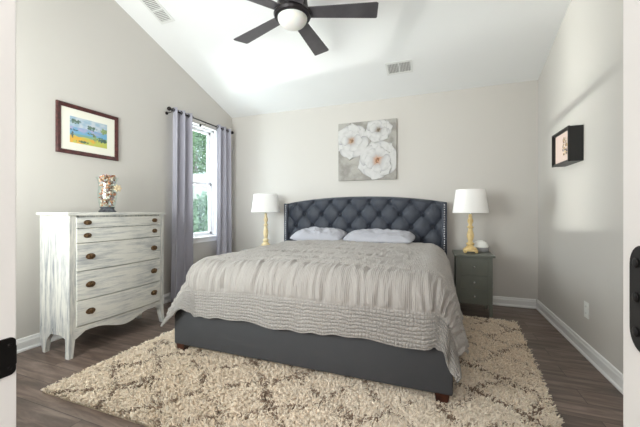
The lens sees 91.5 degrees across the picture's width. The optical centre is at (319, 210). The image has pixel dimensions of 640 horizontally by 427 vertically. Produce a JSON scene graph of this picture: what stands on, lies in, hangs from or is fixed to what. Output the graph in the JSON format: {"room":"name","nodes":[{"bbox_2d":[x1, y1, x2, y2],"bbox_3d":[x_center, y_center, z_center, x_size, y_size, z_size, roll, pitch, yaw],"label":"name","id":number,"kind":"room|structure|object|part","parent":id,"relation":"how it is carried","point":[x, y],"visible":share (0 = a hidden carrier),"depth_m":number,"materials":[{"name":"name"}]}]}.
{"room":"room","nodes":[
{"label":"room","id":0,"kind":"room"},
{"bbox_2d":[16,0,231,339],"bbox_3d":[-2.048,-0.502,3.059,0.150,3.104,3.950,0,0,21],"label":"wall","id":1,"kind":"structure","parent":0,"point":[94,55],"depth_m":2.79,"materials":[{"name":"grey paint"}]},
{"bbox_2d":[55,100,118,160],"bbox_3d":[-2.057,-0.697,2.789,0.021,0.423,0.527,0,0,21],"label":"framed picture","id":2,"kind":"object","parent":1,"relation":"attached to","point":[79,130],"visible":1,"depth_m":2.76,"materials":[{"name":"brown wood"}]},
{"bbox_2d":[70,116,106,148],"bbox_3d":[-2.060,-0.697,2.787,0.001,0.223,0.317,0,0,21],"label":"painting","id":3,"kind":"object","parent":2,"relation":"attached to","point":[86,132],"depth_m":2.78,"materials":[{"name":"paper"}]},
{"bbox_2d":[16,293,170,353],"bbox_3d":[-1.970,1.002,3.019,0.024,0.097,3.670,0,0,21],"label":"baseboard","id":4,"kind":"structure","parent":1,"relation":"attached to","point":[23,344],"depth_m":2.40,"materials":[{"name":"white paint"}]},
{"bbox_2d":[165,106,233,133],"bbox_3d":[-1.529,-1.144,4.074,0.112,0.070,1.203,0,0,21],"label":"curtain rod","id":5,"kind":"object","parent":1,"relation":"attached to","point":[168,107],"visible":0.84,"depth_m":3.95,"materials":[{"name":"brown metal"}]},
{"bbox_2d":[171,107,192,301],"bbox_3d":[-1.631,-0.076,3.701,0.082,2.228,0.327,0,0,21],"label":"curtain","id":6,"kind":"object","parent":5,"relation":"hanging from","point":[182,200],"visible":0.91,"depth_m":3.69,"materials":[{"name":"purple fabric"}]},
{"bbox_2d":[216,124,231,254],"bbox_3d":[-1.366,-0.076,4.418,0.097,2.228,0.315,0,0,21],"label":"curtain","id":7,"kind":"object","parent":5,"relation":"hanging from","point":[224,230],"visible":0.8,"depth_m":4.40,"materials":[{"name":"purple fabric"}]},
{"bbox_2d":[193,122,216,243],"bbox_3d":[-1.628,-0.362,4.108,0.150,1.555,0.790,0,0,21],"label":"window","id":8,"kind":"structure","parent":1,"relation":"in","point":[211,235],"depth_m":4.39,"materials":[{"name":"white paint"}]},
{"bbox_3d":[-1.674,-0.728,4.125,0.028,0.755,0.620,0,0,21],"label":"sash","id":9,"kind":"part","parent":8,"relation":"part of","materials":[{"name":"white paint"}]},
{"bbox_3d":[-1.648,-0.033,4.116,0.028,0.715,0.620,0,0,21],"label":"sash","id":10,"kind":"part","parent":8,"relation":"part of","materials":[{"name":"white paint"}]},
{"bbox_3d":[-1.591,0.379,4.094,0.070,0.073,0.790,0,0,21],"label":"sill","id":11,"kind":"part","parent":8,"relation":"part of","materials":[{"name":"white paint"}]},
{"bbox_2d":[16,302,622,426],"bbox_3d":[-0.136,1.100,2.342,4.235,0.100,3.950,0,0,21],"label":"floor","id":12,"kind":"structure","parent":0,"point":[582,396],"depth_m":2.05,"materials":[{"name":"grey wood"}]},
{"bbox_2d":[36,212,164,359],"bbox_3d":[-1.783,0.530,2.647,0.397,1.040,0.839,0,0,21],"label":"dresser","id":13,"kind":"object","parent":12,"relation":"on","point":[97,268],"visible":1,"depth_m":2.37,"materials":[{"name":"white wood"}]},
{"bbox_3d":[-2.019,0.955,2.321,0.160,0.190,0.030,0,0,21],"label":"leg","id":14,"kind":"part","parent":13,"relation":"part of","materials":[{"name":"white wood"}]},
{"bbox_3d":[-1.789,0.541,2.234,0.061,1.018,0.058,0,0,21],"label":"leg","id":15,"kind":"part","parent":13,"relation":"part of","materials":[{"name":"white wood"}]},
{"bbox_3d":[-1.713,0.180,2.308,0.025,0.038,0.059,0,0,21],"label":"handle","id":16,"kind":"part","parent":13,"relation":"part of","materials":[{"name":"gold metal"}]},
{"bbox_3d":[-1.713,0.085,2.308,0.025,0.038,0.059,0,0,21],"label":"handle","id":17,"kind":"part","parent":13,"relation":"part of","materials":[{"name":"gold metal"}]},
{"bbox_3d":[-1.704,0.745,2.327,0.025,0.046,0.072,0,0,21],"label":"handle","id":18,"kind":"part","parent":13,"relation":"part of","materials":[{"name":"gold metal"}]},
{"bbox_3d":[-1.704,0.546,2.327,0.025,0.046,0.072,0,0,21],"label":"handle","id":19,"kind":"part","parent":13,"relation":"part of","materials":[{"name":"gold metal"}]},
{"bbox_3d":[-1.704,0.338,2.327,0.025,0.046,0.072,0,0,21],"label":"handle","id":20,"kind":"part","parent":13,"relation":"part of","materials":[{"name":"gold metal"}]},
{"bbox_2d":[98,207,115,211],"bbox_3d":[-1.819,-0.139,2.668,0.168,0.298,0.168,0,0,21],"label":"glass vase","id":21,"kind":"object","parent":13,"relation":"on","point":[102,209],"visible":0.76,"depth_m":2.62,"materials":[{"name":"grey glass"}]},
{"bbox_2d":[98,174,116,206],"bbox_3d":[-1.817,-0.173,2.670,0.126,0.283,0.130,0,0,21],"label":"potpourri","id":22,"kind":"object","parent":21,"relation":"on","point":[104,180],"visible":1,"depth_m":2.64,"materials":[{"name":"multicoloured plant"}]},
{"bbox_2d":[114,184,121,191],"bbox_3d":[-1.733,-0.195,2.676,0.008,0.066,0.072,0,0,21],"label":"dried flower","id":23,"kind":"object","parent":21,"relation":"attached to","point":[117,188],"visible":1,"depth_m":2.67,"materials":[{"name":"beige plant"}]},
{"bbox_3d":[-1.645,0.745,2.595,0.087,0.180,0.721,0,0,21],"label":"drawer","id":24,"kind":"part","parent":13,"relation":"part of","materials":[{"name":"white wood"}]},
{"bbox_3d":[-1.645,0.546,2.595,0.087,0.206,0.721,0,0,21],"label":"drawer","id":25,"kind":"part","parent":13,"relation":"part of","materials":[{"name":"white wood"}]},
{"bbox_3d":[-1.645,0.338,2.595,0.087,0.199,0.721,0,0,21],"label":"drawer","id":26,"kind":"part","parent":13,"relation":"part of","materials":[{"name":"white wood"}]},
{"bbox_3d":[-1.645,0.180,2.595,0.087,0.103,0.721,0,0,21],"label":"drawer","id":27,"kind":"part","parent":13,"relation":"part of","materials":[{"name":"white wood"}]},
{"bbox_3d":[-1.645,0.085,2.595,0.087,0.076,0.721,0,0,21],"label":"drawer","id":28,"kind":"part","parent":13,"relation":"part of","materials":[{"name":"white wood"}]},
{"bbox_3d":[-1.516,0.541,2.962,0.061,1.018,0.058,0,0,21],"label":"leg","id":29,"kind":"part","parent":13,"relation":"part of","materials":[{"name":"white wood"}]},
{"bbox_2d":[41,315,564,426],"bbox_3d":[0.113,1.046,2.353,2.830,0.007,2.235,0,0,21],"label":"shag rug","id":30,"kind":"object","parent":12,"relation":"on","point":[155,383],"visible":0.52,"depth_m":1.76,"materials":[{"name":"beige carpet"}]},
{"bbox_2d":[175,196,452,403],"bbox_3d":[0.146,0.433,2.989,2.035,1.230,2.130,0,0,21],"label":"bed","id":31,"kind":"object","parent":30,"relation":"on","point":[361,358],"visible":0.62,"depth_m":2.10,"materials":[{"name":"grey fabric"}]},
{"bbox_3d":[-0.178,0.844,2.010,1.905,0.277,0.070,0,0,21],"label":"footboard","id":32,"kind":"part","parent":31,"relation":"part of","materials":[{"name":"grey fabric"}]},
{"bbox_3d":[0.507,0.419,3.951,2.035,1.202,0.075,0,0,21],"label":"headboard frame","id":33,"kind":"part","parent":31,"relation":"part of","materials":[{"name":"fabric"}]},
{"bbox_3d":[0.489,0.227,3.902,1.945,0.806,0.090,0,0,21],"label":"headboard","id":34,"kind":"part","parent":31,"relation":"part of","materials":[{"name":"fabric"}]},
{"bbox_3d":[0.220,0.583,2.906,1.684,0.410,1.877,0,0,21],"label":"mattress","id":35,"kind":"object","parent":31,"relation":"on","visible":0},
{"bbox_2d":[161,239,468,382],"bbox_3d":[0.054,0.602,2.724,2.180,0.574,1.757,0,0,21],"label":"comforter","id":36,"kind":"object","parent":35,"relation":"on","point":[403,295],"visible":0.99,"depth_m":1.93,"materials":[{"name":"grey fabric"}]},
{"bbox_2d":[343,228,414,243],"bbox_3d":[0.667,0.279,3.531,0.781,0.158,0.422,0,0,24],"label":"pillow","id":37,"kind":"object","parent":36,"relation":"on","point":[376,235],"visible":0.87,"depth_m":3.39,"materials":[{"name":"grey fabric"}]},
{"bbox_2d":[290,227,346,240],"bbox_3d":[-0.013,0.277,3.796,0.651,0.168,0.400,0,0,17],"label":"pillow","id":38,"kind":"object","parent":35,"relation":"on","point":[312,233],"visible":0.82,"depth_m":3.67,"materials":[{"name":"grey fabric"}]},
{"bbox_2d":[452,250,495,317],"bbox_3d":[1.574,0.740,3.226,0.366,0.620,0.413,0,0,21],"label":"nightstand","id":39,"kind":"object","parent":12,"relation":"on","point":[473,272],"visible":0.98,"depth_m":3.06,"materials":[{"name":"grey paint"}]},
{"bbox_3d":[1.382,0.751,3.125,0.034,0.598,0.032,0,0,21],"label":"leg","id":40,"kind":"part","parent":39,"relation":"part of","materials":[{"name":"grey paint"}]},
{"bbox_2d":[452,189,488,252],"bbox_3d":[1.552,0.105,3.220,0.340,0.650,0.340,0,0,21],"label":"table lamp","id":41,"kind":"object","parent":39,"relation":"on","point":[470,201],"visible":0.99,"depth_m":3.11,"materials":[{"name":"white fabric"}]},
{"bbox_3d":[1.552,-0.100,3.220,0.340,0.240,0.340,0,0,21],"label":"lamp shade","id":42,"kind":"part","parent":41,"relation":"part of","materials":[{"name":"white fabric"}]},
{"bbox_3d":[1.514,0.834,3.065,0.246,0.132,0.017,0,0,21],"label":"drawer","id":43,"kind":"part","parent":39,"relation":"part of","materials":[{"name":"grey paint"}]},
{"bbox_3d":[1.514,0.698,3.065,0.246,0.124,0.017,0,0,21],"label":"drawer","id":44,"kind":"part","parent":39,"relation":"part of","materials":[{"name":"grey paint"}]},
{"bbox_3d":[1.514,0.548,3.065,0.246,0.160,0.017,0,0,21],"label":"drawer","id":45,"kind":"part","parent":39,"relation":"part of","materials":[{"name":"grey paint"}]},
{"bbox_2d":[473,240,488,251],"bbox_3d":[1.698,0.369,3.304,0.160,0.121,0.160,0,0,21],"label":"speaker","id":46,"kind":"object","parent":39,"relation":"on","point":[482,246],"visible":0.9,"depth_m":3.24},
{"bbox_3d":[1.652,0.751,3.023,0.034,0.598,0.032,0,0,21],"label":"leg","id":47,"kind":"part","parent":39,"relation":"part of","materials":[{"name":"grey paint"}]},
{"bbox_3d":[-0.767,0.777,4.179,0.366,0.546,0.413,0,0,21],"label":"nightstand","id":48,"kind":"object","parent":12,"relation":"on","visible":0},
{"bbox_2d":[251,194,279,245],"bbox_3d":[-0.735,0.139,4.227,0.380,0.729,0.380,0,0,21],"label":"table lamp","id":49,"kind":"object","parent":48,"relation":"on","point":[265,203],"visible":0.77,"depth_m":4.09,"materials":[{"name":"white fabric"}]},
{"bbox_3d":[-0.735,-0.105,4.227,0.380,0.240,0.380,0,0,21],"label":"lamp shade","id":50,"kind":"part","parent":49,"relation":"part of","materials":[{"name":"white fabric"}]},
{"bbox_2d":[115,0,570,117],"bbox_3d":[-0.136,-1.768,2.342,4.235,0.813,3.950,0,0,21],"label":"ceiling","id":51,"kind":"structure","parent":0,"point":[451,45],"depth_m":3.24,"materials":[{"name":"white paint"}]},
{"bbox_2d":[140,0,174,24],"bbox_3d":[-1.597,-1.971,3.059,0.174,0.100,0.277,0,0,21],"label":"ceiling vent","id":52,"kind":"object","parent":51,"relation":"in","point":[157,10],"visible":1,"depth_m":3.07,"materials":[{"name":"white metal"}]},
{"bbox_2d":[234,0,378,55],"bbox_3d":[-0.200,-1.728,2.473,1.295,0.606,1.235,0,0,21],"label":"ceiling fan","id":53,"kind":"object","parent":51,"relation":"hanging from","point":[292,15],"visible":1,"depth_m":2.41,"materials":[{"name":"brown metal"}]},
{"bbox_3d":[-0.519,-1.543,2.675,0.542,0.031,0.151,0,0,39],"label":"blade","id":54,"kind":"part","parent":53,"relation":"part of","materials":[{"name":"brown wood"}]},
{"bbox_3d":[-0.542,-1.543,2.216,0.542,0.031,0.151,0,0,-33],"label":"blade","id":55,"kind":"part","parent":53,"relation":"part of","materials":[{"name":"brown wood"}]},
{"bbox_3d":[-0.112,-1.543,2.053,0.151,0.031,0.542,0,0,-15],"label":"blade","id":56,"kind":"part","parent":53,"relation":"part of","materials":[{"name":"brown wood"}]},
{"bbox_3d":[-0.074,-1.543,2.795,0.151,0.031,0.543,0,0,21],"label":"blade","id":57,"kind":"part","parent":53,"relation":"part of","materials":[{"name":"brown wood"}]},
{"bbox_3d":[0.176,-1.543,2.410,0.542,0.031,0.151,0,0,3],"label":"blade","id":58,"kind":"part","parent":53,"relation":"part of","materials":[{"name":"brown wood"}]},
{"bbox_2d":[385,59,412,75],"bbox_3d":[0.867,-1.567,3.412,0.281,0.066,0.177,0,0,21],"label":"ceiling vent","id":59,"kind":"object","parent":51,"relation":"in","point":[404,66],"visible":1,"depth_m":3.41,"materials":[{"name":"white metal"}]},
{"bbox_2d":[232,80,537,301],"bbox_3d":[0.531,-0.181,4.121,3.935,2.462,0.150,0,0,21],"label":"wall","id":60,"kind":"structure","parent":0,"point":[486,137],"depth_m":3.73,"materials":[{"name":"grey paint"}]},
{"bbox_2d":[338,118,396,180],"bbox_3d":[0.597,-0.770,3.988,0.752,0.750,0.051,0,0,21],"label":"flower canvas","id":61,"kind":"object","parent":60,"relation":"attached to","point":[367,150],"visible":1,"depth_m":3.96,"materials":[{"name":"white fabric"}]},
{"bbox_3d":[0.428,-0.899,4.031,0.398,0.486,0.013,0,0,21],"label":"painted flower","id":62,"kind":"part","parent":61,"relation":"part of","materials":[{"name":"white paint"}]},
{"bbox_3d":[0.708,-0.643,3.926,0.496,0.490,0.013,0,0,21],"label":"painted flower","id":63,"kind":"part","parent":61,"relation":"part of","materials":[{"name":"white paint"}]},
{"bbox_3d":[0.733,-0.997,3.917,0.361,0.290,0.013,0,0,21],"label":"painted flower","id":64,"kind":"part","parent":61,"relation":"part of","materials":[{"name":"white paint"}]},
{"bbox_2d":[493,296,535,308],"bbox_3d":[0.501,1.002,4.039,3.895,0.097,0.024,0,0,21],"label":"baseboard","id":65,"kind":"structure","parent":60,"relation":"attached to","point":[497,300],"depth_m":3.42,"materials":[{"name":"white paint"}]},
{"bbox_2d":[538,0,622,373],"bbox_3d":[1.777,-0.502,1.625,0.150,3.104,3.950,0,0,21],"label":"wall","id":66,"kind":"structure","parent":0,"point":[580,81],"depth_m":2.27,"materials":[{"name":"grey paint"}]},
{"bbox_2d":[552,125,583,167],"bbox_3d":[1.971,-0.507,2.494,0.095,0.269,0.359,0,0,21],"label":"shadow box","id":67,"kind":"object","parent":66,"relation":"attached to","point":[568,143],"visible":1,"depth_m":2.38,"materials":[{"name":"black wood"}]},
{"bbox_3d":[1.932,-0.507,2.509,0.012,0.269,0.359,0,0,21],"label":"frame","id":68,"kind":"part","parent":67,"relation":"part of","materials":[{"name":"black wood"}]},
{"bbox_2d":[536,299,622,393],"bbox_3d":[1.692,1.002,1.646,0.024,0.097,3.670,0,0,21],"label":"baseboard","id":69,"kind":"structure","parent":66,"relation":"attached to","point":[611,373],"depth_m":2.23,"materials":[{"name":"white paint"}]},
{"bbox_2d":[584,301,588,318],"bbox_3d":[1.931,0.718,2.263,0.008,0.115,0.070,0,0,21],"label":"wall outlet","id":70,"kind":"object","parent":66,"relation":"attached to","point":[586,305],"visible":1,"depth_m":2.25,"materials":[{"name":"white plastic"}]},
{"bbox_3d":[-0.807,-0.193,0.553,3.935,2.486,0.130,0,0,21],"label":"wall","id":71,"kind":"structure","parent":0,"visible":0},
{"bbox_2d":[0,0,15,426],"bbox_3d":[-0.525,0.030,0.446,0.019,2.040,0.137,0,0,21],"label":"trim","id":72,"kind":"structure","parent":71,"relation":"attached to","point":[7,7],"depth_m":0.50,"materials":[{"name":"white paint"}]},
{"bbox_2d":[0,337,16,378],"bbox_3d":[-0.501,0.232,0.483,0.006,0.060,0.050,0,0,21],"label":"strike plate","id":73,"kind":"object","parent":71,"relation":"attached to","point":[8,347],"visible":1,"depth_m":0.49,"materials":[{"name":"black metal"}]},
{"bbox_2d":[623,0,639,426],"bbox_3d":[0.213,0.030,0.169,0.019,2.040,0.137,0,0,21],"label":"trim","id":74,"kind":"structure","parent":71,"relation":"attached to","point":[631,8],"depth_m":0.23,"materials":[{"name":"white paint"}]},
{"bbox_2d":[629,246,639,351],"bbox_3d":[0.215,0.060,0.204,0.004,0.073,0.043,0,0,21],"label":"door hinge","id":75,"kind":"object","parent":71,"relation":"attached to","point":[634,265],"visible":1,"depth_m":0.22,"materials":[{"name":"black metal"}]},
{"label":"outside","id":76,"kind":"structure","parent":0,"visible":0},
{"bbox_3d":[-11.267,1.575,8.497,20.933,0.150,24.000,0,0,21],"label":"ground","id":77,"kind":"structure","parent":76,"visible":0},
{"bbox_2d":[193,131,197,161],"bbox_3d":[-5.861,-1.444,11.079,2.961,5.892,2.914,0,0,21],"label":"tree","id":78,"kind":"object","parent":77,"relation":"on","point":[195,133],"visible":0.02,"depth_m":11.48,"materials":[{"name":"green plant"}]},
{"bbox_2d":[193,199,198,232],"bbox_3d":[-3.703,0.458,8.105,1.068,2.087,1.078,0,0,-43],"label":"shrub","id":79,"kind":"object","parent":77,"relation":"on","point":[195,219],"visible":0.02,"depth_m":8.14,"materials":[{"name":"green plant"}]},
{"bbox_2d":[193,131,206,173],"bbox_3d":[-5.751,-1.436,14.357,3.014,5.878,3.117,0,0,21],"label":"tree","id":80,"kind":"object","parent":77,"relation":"on","point":[199,138],"visible":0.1,"depth_m":13.58,"materials":[{"name":"green plant"}]},
{"bbox_2d":[193,191,207,231],"bbox_3d":[-3.338,0.449,9.168,1.064,2.104,1.092,0,0,21],"label":"shrub","id":81,"kind":"object","parent":77,"relation":"on","point":[202,210],"visible":0.26,"depth_m":8.85,"materials":[{"name":"green plant"}]},
{"bbox_2d":[193,173,207,231],"bbox_3d":[-3.927,-0.050,10.006,0.060,3.100,5.580,0,0,21],"label":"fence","id":82,"kind":"object","parent":77,"relation":"on","point":[197,189],"visible":0.08,"depth_m":10.10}
]}

